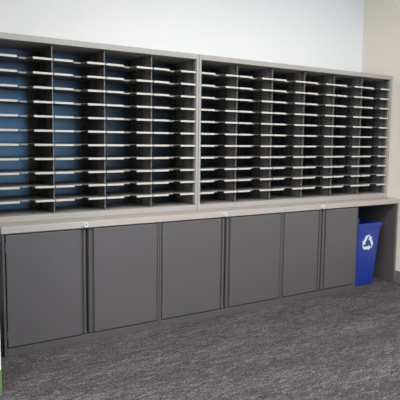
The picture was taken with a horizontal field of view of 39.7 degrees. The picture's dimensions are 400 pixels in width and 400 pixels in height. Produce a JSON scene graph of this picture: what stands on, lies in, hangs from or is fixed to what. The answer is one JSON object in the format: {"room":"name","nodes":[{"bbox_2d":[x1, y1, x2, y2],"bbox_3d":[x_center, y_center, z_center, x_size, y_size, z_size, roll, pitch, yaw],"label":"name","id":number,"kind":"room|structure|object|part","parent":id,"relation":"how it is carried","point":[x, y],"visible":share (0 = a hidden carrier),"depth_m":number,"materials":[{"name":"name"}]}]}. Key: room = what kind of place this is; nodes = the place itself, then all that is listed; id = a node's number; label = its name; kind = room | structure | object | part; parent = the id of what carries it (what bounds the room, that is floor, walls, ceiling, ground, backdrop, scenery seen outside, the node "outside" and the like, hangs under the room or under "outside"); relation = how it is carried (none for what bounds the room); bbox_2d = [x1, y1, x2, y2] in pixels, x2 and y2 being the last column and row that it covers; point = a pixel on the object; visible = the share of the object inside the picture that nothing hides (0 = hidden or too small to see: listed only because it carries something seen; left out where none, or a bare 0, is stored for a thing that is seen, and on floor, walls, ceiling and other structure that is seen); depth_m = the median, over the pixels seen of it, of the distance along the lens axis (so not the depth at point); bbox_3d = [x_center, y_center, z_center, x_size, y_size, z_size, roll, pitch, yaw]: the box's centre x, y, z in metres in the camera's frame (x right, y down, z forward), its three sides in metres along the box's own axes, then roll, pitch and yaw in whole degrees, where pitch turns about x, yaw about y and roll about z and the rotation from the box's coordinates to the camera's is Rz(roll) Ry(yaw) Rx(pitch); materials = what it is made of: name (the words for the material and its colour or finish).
{"room":"back office","nodes":[
{"label":"back office","id":0,"kind":"room"},
{"bbox_2d":[0,0,363,71],"bbox_3d":[-1.305,-0.546,3.425,6.538,2.750,0.120,-3,7,-33],"label":"wall","id":1,"kind":"structure","parent":0,"point":[328,34],"depth_m":4.18,"materials":[{"name":"white paint"}]},
{"bbox_2d":[0,277,399,399],"bbox_3d":[0.518,1.198,0.735,6.538,0.100,6.684,-3,7,-33],"label":"floor","id":2,"kind":"structure","parent":0,"point":[345,345],"depth_m":3.09,"materials":[{"name":"carpet"}]},
{"bbox_2d":[0,222,158,357],"bbox_3d":[-0.797,0.486,3.501,0.973,0.694,0.479,-3,7,-33],"label":"storage cabinet","id":3,"kind":"object","parent":2,"relation":"on","point":[59,288],"visible":0.91,"depth_m":3.27,"materials":[{"name":"grey metal"}]},
{"bbox_3d":[-0.888,0.498,3.172,0.426,0.634,0.020,-3,7,-33],"label":"door","id":4,"kind":"part","parent":3,"relation":"part of","materials":[{"name":"paint"}]},
{"bbox_3d":[-0.694,0.487,3.295,0.034,0.634,0.022,-3,7,-33],"label":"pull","id":5,"kind":"part","parent":3,"relation":"part of","materials":[{"name":"paint"}]},
{"bbox_3d":[-0.653,0.484,3.321,0.034,0.634,0.022,-3,7,-33],"label":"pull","id":6,"kind":"part","parent":3,"relation":"part of","materials":[{"name":"paint"}]},
{"bbox_3d":[-0.460,0.473,3.446,0.426,0.634,0.020,-3,7,-33],"label":"door","id":7,"kind":"part","parent":3,"relation":"part of","materials":[{"name":"paint"}]},
{"bbox_2d":[0,197,398,281],"bbox_3d":[0.189,0.410,4.127,3.324,0.735,0.506,-3,7,-33],"label":"countertop","id":8,"kind":"structure","parent":2,"relation":"on","point":[384,210],"depth_m":4.04,"materials":[{"name":"laminate"}]},
{"bbox_2d":[0,32,198,222],"bbox_3d":[-0.669,-0.439,3.562,1.340,1.053,0.350,-3,7,-33],"label":"mail sorter","id":9,"kind":"object","parent":8,"relation":"on","point":[88,129],"visible":1,"depth_m":3.59,"materials":[{"name":"grey paint"}]},
{"bbox_2d":[197,54,391,209],"bbox_3d":[0.729,-0.519,4.458,1.981,1.053,0.350,-3,7,-33],"label":"mail sorter","id":10,"kind":"object","parent":8,"relation":"on","point":[270,133],"visible":0.97,"depth_m":4.42,"materials":[{"name":"grey paint"}]},
{"bbox_3d":[0.638,-0.536,4.599,1.945,0.983,0.009,-3,7,-33],"label":"panel","id":11,"kind":"part","parent":10,"relation":"part of","materials":[{"name":"paint"}]},
{"bbox_3d":[1.569,0.351,5.020,0.022,0.695,0.476,-3,7,-33],"label":"panel","id":12,"kind":"part","parent":8,"relation":"part of","materials":[{"name":"grey paint"}]},
{"bbox_2d":[159,212,282,326],"bbox_3d":[0.047,0.438,4.042,1.030,0.694,0.479,-3,7,-33],"label":"storage cabinet","id":13,"kind":"object","parent":2,"relation":"on","point":[207,265],"visible":0.77,"depth_m":3.81,"materials":[{"name":"grey metal"}]},
{"bbox_3d":[-0.056,0.450,3.705,0.455,0.634,0.020,-3,7,-33],"label":"door","id":14,"kind":"part","parent":13,"relation":"part of","materials":[{"name":"paint"}]},
{"bbox_3d":[0.150,0.439,3.836,0.034,0.634,0.022,-3,7,-33],"label":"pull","id":15,"kind":"part","parent":13,"relation":"part of","materials":[{"name":"paint"}]},
{"bbox_3d":[0.190,0.437,3.862,0.034,0.634,0.022,-3,7,-33],"label":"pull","id":16,"kind":"part","parent":13,"relation":"part of","materials":[{"name":"paint"}]},
{"bbox_3d":[0.395,0.425,3.995,0.455,0.634,0.020,-3,7,-33],"label":"door","id":17,"kind":"part","parent":13,"relation":"part of","materials":[{"name":"paint"}]},
{"bbox_2d":[280,207,357,303],"bbox_3d":[0.823,0.394,4.539,0.811,0.694,0.479,-3,7,-33],"label":"storage cabinet","id":18,"kind":"object","parent":2,"relation":"on","point":[318,253],"visible":0.76,"depth_m":4.33,"materials":[{"name":"grey metal"}]},
{"bbox_3d":[0.766,0.404,4.232,0.346,0.634,0.020,-3,7,-33],"label":"door","id":19,"kind":"part","parent":18,"relation":"part of","materials":[{"name":"paint"}]},
{"bbox_3d":[0.926,0.395,4.334,0.034,0.634,0.022,-3,7,-33],"label":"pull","id":20,"kind":"part","parent":18,"relation":"part of","materials":[{"name":"paint"}]},
{"bbox_3d":[0.966,0.393,4.360,0.034,0.634,0.022,-3,7,-33],"label":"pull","id":21,"kind":"part","parent":18,"relation":"part of","materials":[{"name":"paint"}]},
{"bbox_3d":[1.125,0.383,4.463,0.346,0.634,0.020,-3,7,-33],"label":"door","id":22,"kind":"part","parent":18,"relation":"part of","materials":[{"name":"paint"}]},
{"bbox_2d":[355,218,381,285],"bbox_3d":[1.356,0.451,4.793,0.328,0.540,0.278,-3,7,-33],"label":"recycling bin","id":23,"kind":"object","parent":2,"relation":"on","point":[367,230],"visible":0.66,"depth_m":4.70,"materials":[{"name":"blue plastic"}]},
{"bbox_2d":[361,0,399,280],"bbox_3d":[3.302,-0.383,2.428,0.120,2.750,6.804,-3,7,-33],"label":"wall","id":24,"kind":"structure","parent":0,"point":[381,25],"depth_m":4.84,"materials":[{"name":"beige paint"}]},
{"bbox_2d":[395,270,399,282],"bbox_3d":[3.395,0.966,2.281,0.010,0.100,6.198,-3,7,-33],"label":"baseboard","id":25,"kind":"structure","parent":24,"relation":"attached to","point":[397,273],"depth_m":4.85,"materials":[{"name":"brown plastic"}]},
{"bbox_3d":[-2.263,-0.375,1.731,3.083,2.750,0.120,-3,7,-33],"label":"wall partition","id":26,"kind":"structure","parent":0,"visible":0},
{"bbox_2d":[0,370,1,393],"bbox_3d":[-2.243,0.941,1.816,3.083,0.115,0.010,-3,7,-33],"label":"baseboard","id":27,"kind":"structure","parent":26,"relation":"attached to","point":[0,370],"depth_m":2.64,"materials":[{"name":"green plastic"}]}
]}

